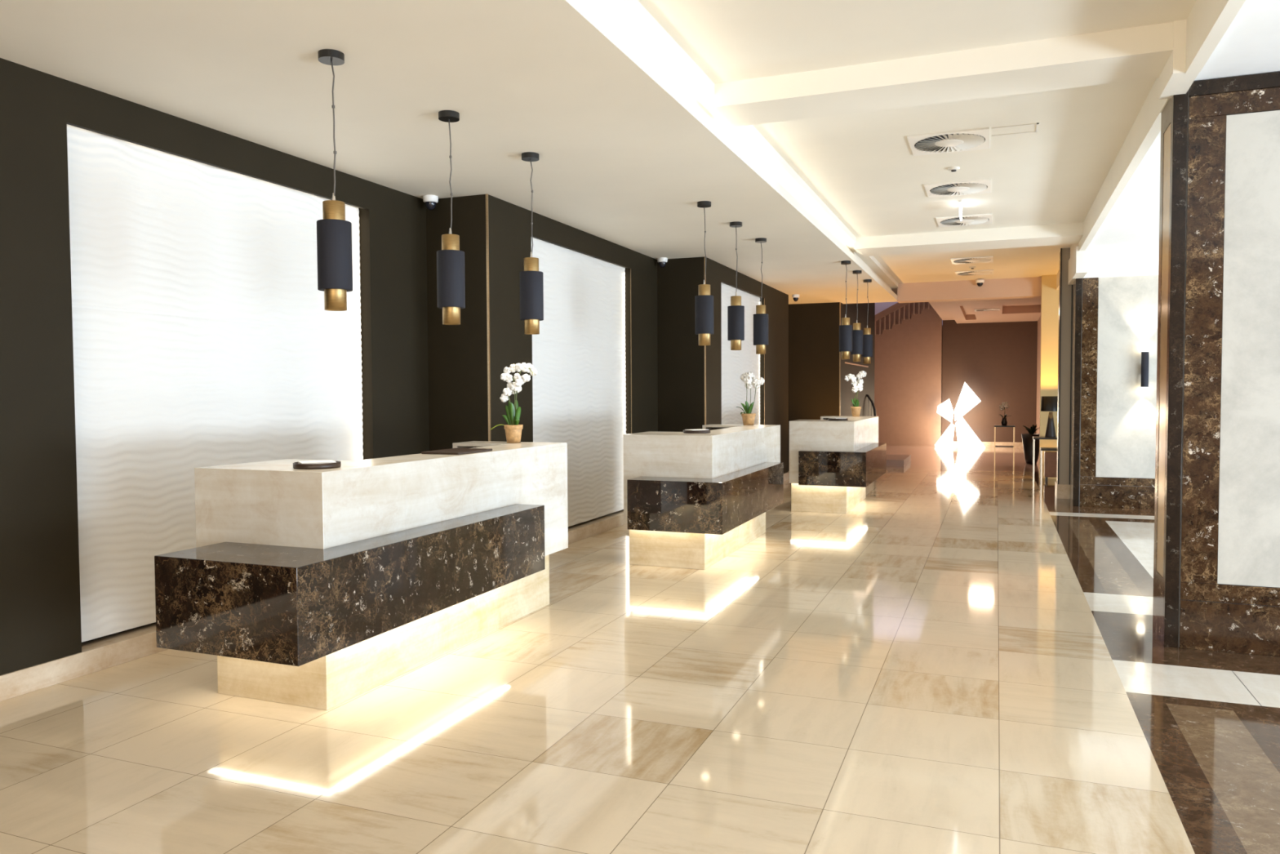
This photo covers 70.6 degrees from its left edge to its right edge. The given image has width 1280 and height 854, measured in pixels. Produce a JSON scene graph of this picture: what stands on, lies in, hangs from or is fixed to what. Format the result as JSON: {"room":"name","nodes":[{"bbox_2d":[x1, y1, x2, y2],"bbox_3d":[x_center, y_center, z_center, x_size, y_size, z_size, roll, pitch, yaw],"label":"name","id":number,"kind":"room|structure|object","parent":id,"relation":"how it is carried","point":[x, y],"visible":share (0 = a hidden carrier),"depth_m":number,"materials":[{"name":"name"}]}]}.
{"room":"lobby","nodes":[
{"label":"lobby","id":0,"kind":"room"},
{"bbox_2d":[0,57,429,675],"bbox_3d":[-3.972,-0.252,3.433,0.660,3.077,9.884,1,2,22],"label":"wall","id":1,"kind":"structure","parent":0,"point":[40,604],"depth_m":4.80,"materials":[{"name":"black paint"}]},
{"bbox_2d":[0,622,167,701],"bbox_3d":[-3.838,1.351,3.442,0.412,0.128,9.880,1,2,22],"label":"baseboard","id":2,"kind":"structure","parent":1,"relation":"attached to","point":[97,655],"depth_m":4.95,"materials":[{"name":"stone"}]},
{"bbox_2d":[66,124,363,642],"bbox_3d":[-2.690,-0.334,6.066,0.036,2.975,2.485,1,2,22],"label":"relief panel","id":3,"kind":"object","parent":1,"relation":"attached to","point":[204,335],"visible":0.66,"depth_m":5.59,"materials":[{"name":"white paint"}]},
{"bbox_2d":[0,0,897,304],"bbox_3d":[-0.587,-2.023,7.908,3.465,0.090,20.820,1,2,22],"label":"ceiling","id":4,"kind":"structure","parent":0,"point":[627,158],"depth_m":5.23,"materials":[{"name":"white paint"}]},
{"bbox_2d":[316,48,352,311],"bbox_3d":[-1.521,-1.213,4.488,0.166,1.260,0.166,1,2,22],"label":"pendant lamp","id":5,"kind":"object","parent":4,"relation":"hanging from","point":[334,233],"visible":1,"depth_m":4.44,"materials":[{"name":"black metal"}]},
{"bbox_2d":[422,195,438,209],"bbox_3d":[-1.784,-1.906,7.708,0.130,0.116,0.130,1,2,22],"label":"security camera","id":6,"kind":"object","parent":4,"relation":"attached to","point":[430,201],"visible":1,"depth_m":7.67,"materials":[{"name":"white paint"}]},
{"bbox_2d":[436,110,465,324],"bbox_3d":[-1.143,-1.251,5.447,0.166,1.260,0.166,1,2,22],"label":"pendant lamp","id":7,"kind":"object","parent":4,"relation":"hanging from","point":[451,272],"visible":1,"depth_m":5.40,"materials":[{"name":"black metal"}]},
{"bbox_2d":[519,151,543,334],"bbox_3d":[-0.769,-1.289,6.387,0.166,1.260,0.166,1,2,22],"label":"pendant lamp","id":8,"kind":"object","parent":4,"relation":"hanging from","point":[531,282],"visible":1,"depth_m":6.34,"materials":[{"name":"black metal"}]},
{"bbox_2d":[657,257,667,267],"bbox_3d":[0.281,-2.054,11.319,0.130,0.116,0.130,1,2,22],"label":"security camera","id":9,"kind":"object","parent":4,"relation":"attached to","point":[662,261],"visible":1,"depth_m":11.28,"materials":[{"name":"white paint"}]},
{"bbox_2d":[694,200,713,345],"bbox_3d":[0.571,-1.358,8.024,0.166,1.260,0.166,1,2,22],"label":"pendant lamp","id":10,"kind":"object","parent":4,"relation":"hanging from","point":[704,302],"visible":1,"depth_m":7.98,"materials":[{"name":"black metal"}]},
{"bbox_2d":[727,221,744,350],"bbox_3d":[0.955,-1.396,8.995,0.166,1.260,0.166,1,2,22],"label":"pendant lamp","id":11,"kind":"object","parent":4,"relation":"hanging from","point":[735,312],"visible":1,"depth_m":8.95,"materials":[{"name":"black metal"}]},
{"bbox_2d":[753,237,768,354],"bbox_3d":[1.329,-1.434,9.943,0.166,1.260,0.166,1,2,22],"label":"pendant lamp","id":12,"kind":"object","parent":4,"relation":"hanging from","point":[761,317],"visible":1,"depth_m":9.90,"materials":[{"name":"black metal"}]},
{"bbox_2d":[791,294,799,301],"bbox_3d":[2.699,-2.231,15.662,0.130,0.116,0.130,1,2,22],"label":"security camera","id":13,"kind":"object","parent":4,"relation":"attached to","point":[795,297],"visible":1,"depth_m":15.62,"materials":[{"name":"white paint"}]},
{"bbox_2d":[839,260,852,359],"bbox_3d":[2.657,-1.507,11.679,0.166,1.260,0.166,1,2,22],"label":"pendant lamp","id":14,"kind":"object","parent":4,"relation":"hanging from","point":[845,329],"visible":1,"depth_m":11.63,"materials":[{"name":"black metal"}]},
{"bbox_2d":[850,270,862,361],"bbox_3d":[3.026,-1.544,12.612,0.166,1.260,0.166,1,2,22],"label":"pendant lamp","id":15,"kind":"object","parent":4,"relation":"hanging from","point":[857,334],"visible":0.96,"depth_m":12.56,"materials":[{"name":"black metal"}]},
{"bbox_2d":[861,279,872,364],"bbox_3d":[3.425,-1.584,13.623,0.166,1.260,0.166,1,2,22],"label":"pendant lamp","id":16,"kind":"object","parent":4,"relation":"hanging from","point":[867,354],"visible":0.98,"depth_m":13.58,"materials":[{"name":"black metal"}]},
{"bbox_2d":[426,194,657,510],"bbox_3d":[-0.835,-0.506,9.710,0.660,3.077,4.106,1,2,22],"label":"wall","id":17,"kind":"structure","parent":0,"point":[457,354],"depth_m":7.87,"materials":[{"name":"black paint"}]},
{"bbox_2d":[485,193,490,441],"bbox_3d":[-1.284,-0.426,7.686,0.016,3.077,0.016,1,2,22],"label":"trim","id":18,"kind":"structure","parent":17,"relation":"attached to","point":[486,194],"depth_m":7.66,"materials":[{"name":"brown metal"}]},
{"bbox_2d":[531,237,626,526],"bbox_3d":[-0.625,-0.476,9.548,0.036,2.975,2.405,1,2,22],"label":"relief panel","id":19,"kind":"object","parent":17,"relation":"attached to","point":[579,384],"visible":0.76,"depth_m":9.58,"materials":[{"name":"white paint"}]},
{"bbox_2d":[568,510,626,544],"bbox_3d":[-0.702,1.097,9.719,0.412,0.128,4.110,1,2,22],"label":"baseboard","id":20,"kind":"structure","parent":17,"relation":"attached to","point":[581,531],"depth_m":9.77,"materials":[{"name":"stone"}]},
{"bbox_2d":[630,268,631,433],"bbox_3d":[-0.103,-0.433,10.668,0.008,2.852,0.014,1,2,22],"label":"trim","id":21,"kind":"structure","parent":17,"relation":"attached to","point":[630,268],"depth_m":10.65,"materials":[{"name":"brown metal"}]},
{"bbox_2d":[0,445,1279,853],"bbox_3d":[4.646,1.142,11.121,13.500,0.120,30.400,1,2,22],"label":"floor","id":22,"kind":"structure","parent":0,"point":[926,666],"depth_m":4.18,"materials":[{"name":"tile"}]},
{"bbox_2d":[154,440,568,710],"bbox_3d":[-1.346,0.748,5.261,1.032,1.170,2.931,1,2,22],"label":"reception desk","id":23,"kind":"object","parent":22,"relation":"on","point":[317,588],"visible":0.98,"depth_m":4.41,"materials":[{"name":"stone"}]},
{"bbox_2d":[293,460,341,469],"bbox_3d":[-1.569,0.184,4.393,0.220,0.026,0.220,1,2,22],"label":"desk tray","id":24,"kind":"object","parent":23,"relation":"on","point":[338,464],"visible":0.88,"depth_m":4.30,"materials":[{"name":"brown leather"}]},
{"bbox_2d":[297,459,336,463],"bbox_3d":[-1.569,0.178,4.393,0.158,0.022,0.114,-1,2,-29],"label":"stack","id":25,"kind":"object","parent":24,"relation":"on","point":[330,460],"visible":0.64,"depth_m":4.37,"materials":[{"name":"white paper"}]},
{"bbox_2d":[194,440,568,555],"bbox_3d":[-1.348,0.534,5.467,0.781,0.758,2.534,1,2,22],"label":"countertop","id":26,"kind":"structure","parent":23,"relation":"on","point":[274,502],"depth_m":4.52,"materials":[{"name":"stone"}]},
{"bbox_2d":[421,448,492,454],"bbox_3d":[-1.102,0.147,5.466,0.260,0.014,0.380,1,2,22],"label":"folder","id":27,"kind":"object","parent":23,"relation":"on","point":[452,451],"visible":1,"depth_m":5.38,"materials":[{"name":"brown leather"}]},
{"bbox_2d":[490,362,537,443],"bbox_3d":[-0.903,-0.172,6.470,0.314,0.573,0.141,0,2,12],"label":"potted orchid","id":28,"kind":"object","parent":23,"relation":"on","point":[513,429],"visible":1,"depth_m":6.46,"materials":[{"name":"white plant"}]},
{"bbox_2d":[622,424,783,569],"bbox_3d":[0.684,0.612,8.594,1.032,1.170,2.822,1,2,22],"label":"reception desk","id":29,"kind":"object","parent":22,"relation":"on","point":[691,500],"visible":0.98,"depth_m":7.67,"materials":[{"name":"stone"}]},
{"bbox_2d":[683,429,710,433],"bbox_3d":[0.499,0.039,7.939,0.240,0.026,0.240,1,2,22],"label":"desk tray","id":30,"kind":"object","parent":29,"relation":"on","point":[684,430],"visible":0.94,"depth_m":7.83,"materials":[{"name":"brown leather"}]},
{"bbox_2d":[622,424,780,523],"bbox_3d":[0.688,0.400,8.752,0.793,0.758,2.510,1,2,22],"label":"countertop","id":31,"kind":"structure","parent":29,"relation":"on","point":[734,447],"depth_m":7.67,"materials":[{"name":"stone"}]},
{"bbox_2d":[712,426,724,430],"bbox_3d":[0.956,0.198,9.822,0.413,0.390,0.240,1,2,22],"label":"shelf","id":32,"kind":"object","parent":29,"relation":"attached to","point":[713,428],"depth_m":9.95,"materials":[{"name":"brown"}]},
{"bbox_2d":[736,371,764,425],"bbox_3d":[1.185,-0.307,9.745,0.281,0.574,0.157,-1,2,-25],"label":"potted orchid","id":33,"kind":"object","parent":29,"relation":"on","point":[749,379],"visible":1,"depth_m":9.71,"materials":[{"name":"white plant"}]},
{"bbox_2d":[789,416,886,513],"bbox_3d":[2.629,0.476,11.923,1.020,1.170,2.529,1,2,22],"label":"reception desk","id":34,"kind":"object","parent":22,"relation":"on","point":[833,463],"visible":0.98,"depth_m":10.96,"materials":[{"name":"stone"}]},
{"bbox_2d":[789,416,878,483],"bbox_3d":[2.619,0.267,12.000,0.779,0.758,2.376,1,2,22],"label":"countertop","id":35,"kind":"structure","parent":34,"relation":"on","point":[856,433],"depth_m":10.96,"materials":[{"name":"stone"}]},
{"bbox_2d":[827,417,848,420],"bbox_3d":[2.449,-0.094,11.187,0.240,0.026,0.240,1,2,22],"label":"desk tray","id":36,"kind":"object","parent":34,"relation":"on","point":[828,419],"visible":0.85,"depth_m":11.09,"materials":[{"name":"black plastic"}]},
{"bbox_2d":[844,370,866,416],"bbox_3d":[3.077,-0.477,12.916,0.290,0.654,0.152,1,2,22],"label":"potted orchid","id":37,"kind":"object","parent":34,"relation":"on","point":[857,385],"visible":0.94,"depth_m":12.89,"materials":[{"name":"white plant"}]},
{"bbox_2d":[866,394,876,416],"bbox_3d":[5.202,-0.027,20.539,0.334,1.495,0.052,1,2,22],"label":"curved railing","id":38,"kind":"object","parent":22,"relation":"on","point":[867,395],"visible":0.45,"depth_m":20.48,"materials":[{"name":"black metal"}]},
{"bbox_2d":[874,302,942,466],"bbox_3d":[5.957,-1.652,22.053,2.260,4.620,7.490,1,2,22],"label":"wall","id":39,"kind":"structure","parent":22,"relation":"on","point":[908,344],"depth_m":25.27,"materials":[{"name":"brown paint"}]},
{"bbox_2d":[934,382,985,447],"bbox_3d":[8.676,-0.335,24.518,1.304,1.773,0.310,1,2,22],"label":"sculpture","id":40,"kind":"object","parent":22,"relation":"on","point":[967,400],"visible":1,"depth_m":24.47,"materials":[{"name":"white plastic"}]},
{"bbox_2d":[994,425,1014,466],"bbox_3d":[7.430,0.379,18.443,0.390,0.820,0.350,1,2,22],"label":"side table","id":41,"kind":"object","parent":22,"relation":"on","point":[995,426],"visible":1,"depth_m":18.30,"materials":[{"name":"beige metal"}]},
{"bbox_2d":[995,445,1013,447],"bbox_3d":[7.431,0.398,18.443,0.370,0.013,0.330,1,2,22],"label":"shelf","id":42,"kind":"object","parent":41,"relation":"attached to","point":[995,446],"depth_m":18.35,"materials":[{"name":"black metal"}]},
{"bbox_2d":[998,401,1011,425],"bbox_3d":[7.432,-0.271,18.411,0.243,0.482,0.198,1,2,22],"label":"flower vase","id":43,"kind":"object","parent":41,"relation":"on","point":[1004,405],"visible":1,"depth_m":18.39,"materials":[{"name":"grey ceramic"}]},
{"bbox_2d":[1021,424,1039,463],"bbox_3d":[8.202,0.356,18.939,0.400,0.822,0.400,1,2,22],"label":"potted plant","id":44,"kind":"object","parent":22,"relation":"on","point":[1027,438],"visible":0.95,"depth_m":18.84,"materials":[{"name":"grey plant"}]},
{"bbox_2d":[1032,435,1057,481],"bbox_3d":[6.919,0.543,15.203,0.580,0.745,0.400,1,2,22],"label":"console table","id":45,"kind":"object","parent":22,"relation":"on","point":[1033,437],"visible":0.55,"depth_m":15.12,"materials":[{"name":"black metal"}]},
{"bbox_2d":[1040,395,1057,437],"bbox_3d":[6.897,-0.172,15.183,0.310,0.685,0.310,1,2,22],"label":"table lamp","id":46,"kind":"object","parent":45,"relation":"on","point":[1048,403],"visible":0.89,"depth_m":15.12,"materials":[{"name":"grey"}]},
{"bbox_2d":[1040,447,1057,490],"bbox_3d":[6.296,0.646,13.866,0.295,0.645,0.350,1,2,22],"label":"side table","id":47,"kind":"object","parent":22,"relation":"on","point":[1042,449],"visible":0.56,"depth_m":13.76,"materials":[{"name":"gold metal"}]},
{"bbox_2d":[1044,450,1057,481],"bbox_3d":[6.997,0.665,15.199,0.370,0.500,0.300,1,2,22],"label":"stool","id":48,"kind":"object","parent":22,"relation":"on","point":[1050,457],"visible":0.51,"depth_m":15.09,"materials":[{"name":"red wood"}]},
{"bbox_2d":[1070,275,1158,509],"bbox_3d":[6.562,-0.449,11.788,1.656,2.990,0.436,1,2,22],"label":"wall","id":49,"kind":"structure","parent":22,"relation":"on","point":[1113,426],"depth_m":11.72,"materials":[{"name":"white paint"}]},
{"bbox_2d":[1140,346,1149,391],"bbox_3d":[6.433,-0.734,11.527,0.089,0.565,0.135,1,2,22],"label":"wall sconce","id":50,"kind":"object","parent":49,"relation":"attached to","point":[1144,351],"visible":1,"depth_m":11.47,"materials":[{"name":"black metal"}]},
{"bbox_2d":[1152,71,1279,656],"bbox_3d":[3.963,-0.344,5.213,1.662,3.305,0.434,1,2,22],"label":"wall","id":51,"kind":"structure","parent":22,"relation":"on","point":[1216,550],"depth_m":5.23,"materials":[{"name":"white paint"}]},
{"bbox_2d":[657,256,788,473],"bbox_3d":[1.391,-0.665,13.621,0.660,3.077,4.810,1,2,22],"label":"wall","id":52,"kind":"structure","parent":0,"point":[681,358],"depth_m":11.46,"materials":[{"name":"black paint"}]},
{"bbox_2d":[704,256,706,424],"bbox_3d":[0.813,-0.573,11.270,0.016,3.077,0.016,1,2,22],"label":"trim","id":53,"kind":"structure","parent":52,"relation":"attached to","point":[704,256],"depth_m":11.26,"materials":[{"name":"brown metal"}]},
{"bbox_2d":[721,282,759,424],"bbox_3d":[1.431,-0.619,13.029,0.036,2.975,2.325,1,2,22],"label":"relief panel","id":54,"kind":"object","parent":52,"relation":"attached to","point":[735,363],"visible":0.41,"depth_m":12.92,"materials":[{"name":"white paint"}]},
{"bbox_2d":[764,297,764,424],"bbox_3d":[1.939,-0.574,14.111,0.008,2.852,0.014,1,2,22],"label":"trim","id":55,"kind":"structure","parent":52,"relation":"attached to","point":[764,298],"depth_m":14.11,"materials":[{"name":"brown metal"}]},
{"bbox_2d":[783,471,788,481],"bbox_3d":[1.526,0.937,13.632,0.412,0.128,4.810,1,2,22],"label":"baseboard","id":56,"kind":"structure","parent":52,"relation":"attached to","point":[786,474],"depth_m":15.57,"materials":[{"name":"stone"}]},
{"bbox_2d":[587,0,897,289],"bbox_3d":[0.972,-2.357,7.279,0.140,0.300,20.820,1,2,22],"label":"ceiling","id":57,"kind":"structure","parent":0,"point":[631,15],"depth_m":5.82,"materials":[{"name":"white paint"}]},
{"bbox_2d":[788,302,875,471],"bbox_3d":[3.900,-1.843,19.719,1.743,5.200,5.145,1,2,22],"label":"wall","id":58,"kind":"structure","parent":0,"point":[814,327],"depth_m":17.27,"materials":[{"name":"black paint"}]},
{"bbox_2d":[839,302,840,416],"bbox_3d":[3.768,-0.807,17.049,0.016,3.077,0.016,1,2,22],"label":"trim","id":59,"kind":"structure","parent":58,"relation":"attached to","point":[840,302],"depth_m":17.03,"materials":[{"name":"brown metal"}]},
{"bbox_2d":[844,361,868,367],"bbox_3d":[4.585,-1.309,19.064,0.021,0.025,3.300,1,2,22],"label":"wall rail","id":60,"kind":"object","parent":58,"relation":"attached to","point":[845,362],"visible":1,"depth_m":18.93,"materials":[{"name":"gold metal"}]},
{"bbox_2d":[891,288,897,294],"bbox_3d":[4.808,-2.641,17.018,0.200,0.510,0.160,1,2,22],"label":"ceiling","id":61,"kind":"structure","parent":0,"point":[895,291],"depth_m":16.95,"materials":[{"name":"beige paint"}]},
{"bbox_2d":[875,302,942,324],"bbox_3d":[6.277,-2.618,26.628,5.080,6.200,0.300,1,2,22],"label":"wall","id":62,"kind":"structure","parent":0,"point":[881,306],"depth_m":26.14,"materials":[{"name":"white paint"}]},
{"bbox_2d":[637,0,1195,283],"bbox_3d":[2.229,-2.375,6.664,2.650,0.230,20.600,1,2,22],"label":"ceiling","id":63,"kind":"structure","parent":0,"point":[864,167],"depth_m":6.62,"materials":[{"name":"white paint"}]},
{"bbox_2d":[906,127,990,155],"bbox_3d":[2.476,-2.272,7.237,0.600,0.022,0.600,1,2,22],"label":"ceiling vent","id":64,"kind":"object","parent":63,"relation":"in","point":[971,139],"visible":1,"depth_m":7.20,"materials":[{"name":"white metal"}]},
{"bbox_2d":[947,166,959,172],"bbox_3d":[2.805,-2.300,8.085,0.104,0.034,0.104,1,2,22],"label":"smoke detector","id":65,"kind":"object","parent":63,"relation":"attached to","point":[953,169],"visible":1,"depth_m":8.06,"materials":[{"name":"white plastic"}]},
{"bbox_2d":[924,178,991,197],"bbox_3d":[3.130,-2.338,8.892,0.600,0.022,0.600,1,2,22],"label":"ceiling vent","id":66,"kind":"object","parent":63,"relation":"in","point":[976,186],"visible":1,"depth_m":8.84,"materials":[{"name":"white metal"}]},
{"bbox_2d":[959,200,962,221],"bbox_3d":[3.419,-2.304,9.640,0.024,0.150,0.400,1,2,22],"label":"hanging sign","id":67,"kind":"object","parent":63,"relation":"hanging from","point":[960,201],"visible":1,"depth_m":9.54,"materials":[{"name":"white"}]},
{"bbox_2d":[935,213,991,226],"bbox_3d":[3.791,-2.405,10.565,0.600,0.022,0.600,1,2,22],"label":"ceiling vent","id":68,"kind":"object","parent":63,"relation":"in","point":[983,219],"visible":0.97,"depth_m":10.51,"materials":[{"name":"white metal"}]},
{"bbox_2d":[950,256,993,264],"bbox_3d":[5.061,-2.533,13.780,0.600,0.022,0.600,1,2,22],"label":"ceiling vent","id":69,"kind":"object","parent":63,"relation":"in","point":[983,259],"visible":1,"depth_m":13.70,"materials":[{"name":"white metal"}]},
{"bbox_2d":[955,269,993,276],"bbox_3d":[5.645,-2.592,15.258,0.600,0.022,0.600,1,2,22],"label":"ceiling vent","id":70,"kind":"object","parent":63,"relation":"in","point":[988,272],"visible":1,"depth_m":15.19,"materials":[{"name":"white metal"}]},
{"bbox_2d":[991,123,1039,136],"bbox_3d":[2.863,-2.269,6.910,0.330,0.006,0.235,1,2,22],"label":"trim","id":71,"kind":"structure","parent":63,"relation":"attached to","point":[1037,124],"depth_m":6.86,"materials":[{"name":"white metal"}]},
{"bbox_2d":[941,324,942,435],"bbox_3d":[6.101,-1.175,26.217,5.080,3.350,0.300,1,2,22],"label":"wall","id":72,"kind":"structure","parent":0,"point":[942,325],"depth_m":25.16,"materials":[{"name":"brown paint"}]},
{"bbox_2d":[711,22,1173,127],"bbox_3d":[1.793,-2.142,5.592,2.670,0.150,0.470,1,2,22],"label":"ceiling","id":73,"kind":"structure","parent":0,"point":[1140,52],"depth_m":5.43,"materials":[{"name":"white paint"}]},
{"bbox_2d":[854,222,1083,256],"bbox_3d":[4.148,-2.380,11.554,2.670,0.150,0.700,1,2,22],"label":"ceiling","id":74,"kind":"structure","parent":0,"point":[1070,233],"depth_m":11.33,"materials":[{"name":"white paint"}]},
{"bbox_2d":[897,276,1041,302],"bbox_3d":[6.378,-2.596,16.286,3.340,0.560,0.350,1,2,22],"label":"ceiling","id":75,"kind":"structure","parent":0,"point":[1015,287],"depth_m":16.29,"materials":[{"name":"beige paint"}]},
{"bbox_2d":[975,279,984,286],"bbox_3d":[6.059,-2.560,16.118,0.147,0.116,0.147,1,2,22],"label":"security camera","id":76,"kind":"object","parent":75,"relation":"attached to","point":[980,282],"visible":1,"depth_m":16.08,"materials":[{"name":"white paint"}]},
{"bbox_2d":[928,297,1040,323],"bbox_3d":[8.261,-2.865,20.616,3.020,0.370,8.400,1,2,22],"label":"ceiling","id":77,"kind":"structure","parent":0,"point":[1020,309],"depth_m":21.64,"materials":[{"name":"beige paint"}]},
{"bbox_2d":[974,307,999,311],"bbox_3d":[7.928,-2.668,20.647,0.540,0.022,0.540,1,2,22],"label":"ceiling vent","id":78,"kind":"object","parent":77,"relation":"in","point":[977,309],"visible":1,"depth_m":20.55,"materials":[{"name":"white metal"}]},
{"bbox_2d":[942,320,1037,442],"bbox_3d":[9.831,-1.259,24.633,3.020,3.600,0.300,1,2,22],"label":"wall","id":79,"kind":"structure","parent":0,"point":[997,361],"depth_m":24.57,"materials":[{"name":"brown paint"}]},
{"bbox_2d":[952,440,1022,447],"bbox_3d":[7.155,0.448,25.634,7.500,0.140,0.130,1,2,22],"label":"baseboard","id":80,"kind":"structure","parent":79,"relation":"attached to","point":[991,444],"depth_m":24.55,"materials":[{"name":"stone"}]},
{"bbox_2d":[1035,315,1040,433],"bbox_3d":[9.257,-1.152,19.914,0.620,3.750,9.100,1,2,22],"label":"wall","id":81,"kind":"structure","parent":0,"point":[1038,349],"depth_m":23.17,"materials":[{"name":"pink paint"}]},
{"bbox_2d":[1039,274,1058,478],"bbox_3d":[7.420,-0.980,15.643,0.900,3.750,0.200,1,2,22],"label":"wall","id":82,"kind":"structure","parent":0,"point":[1049,293],"depth_m":15.66,"materials":[{"name":"brown"}]},
{"bbox_2d":[1056,248,1073,484],"bbox_3d":[6.227,-0.854,12.870,0.480,3.320,0.440,1,2,22],"label":"wall","id":83,"kind":"structure","parent":0,"point":[1066,290],"depth_m":12.73,"materials":[{"name":"beige"}]},
{"bbox_2d":[1054,480,1071,498],"bbox_3d":[6.236,0.905,12.937,0.520,0.200,0.500,1,2,22],"label":"baseboard","id":84,"kind":"structure","parent":83,"relation":"attached to","point":[1061,491],"depth_m":12.78,"materials":[{"name":"stone"}]},
{"bbox_2d":[1057,248,1072,484],"bbox_3d":[5.986,-0.847,12.727,0.160,3.320,0.025,1,2,22],"label":"trim","id":85,"kind":"structure","parent":83,"relation":"attached to","point":[1060,248],"depth_m":12.72,"materials":[{"name":"black metal"}]},
{"bbox_2d":[1056,77,1168,289],"bbox_3d":[5.215,-2.271,10.529,0.130,0.760,11.230,1,2,22],"label":"ceiling","id":86,"kind":"structure","parent":0,"point":[1146,127],"depth_m":7.57,"materials":[{"name":"white paint"}]},
{"bbox_2d":[1083,248,1159,278],"bbox_3d":[8.632,-2.081,10.882,5.970,0.320,0.480,1,2,22],"label":"wall","id":87,"kind":"structure","parent":0,"point":[1135,262],"depth_m":11.59,"materials":[{"name":"white paint"}]},
{"bbox_2d":[1158,19,1199,99],"bbox_3d":[3.035,-2.179,5.089,0.130,0.510,0.470,1,2,22],"label":"ceiling","id":88,"kind":"structure","parent":0,"point":[1173,78],"depth_m":4.94,"materials":[{"name":"white paint"}]},
{"bbox_2d":[1088,0,1279,253],"bbox_3d":[6.318,-2.229,5.054,6.000,0.440,20.600,1,2,22],"label":"ceiling","id":89,"kind":"structure","parent":0,"point":[1251,44],"depth_m":5.19,"materials":[{"name":"white paint"}]},
{"bbox_2d":[1185,0,1245,73],"bbox_3d":[1.347,-2.002,0.733,0.070,0.515,8.900,1,2,22],"label":"ceiling","id":90,"kind":"structure","parent":0,"point":[1208,20],"depth_m":4.48,"materials":[{"name":"white paint"}]},
{"bbox_2d":[1231,671,1262,706],"bbox_3d":[3.109,1.395,4.643,0.004,0.120,0.590,1,2,22],"label":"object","id":91,"kind":"structure","parent":0,"point":[1232,671],"depth_m":4.61,"materials":[{"name":"grey"}]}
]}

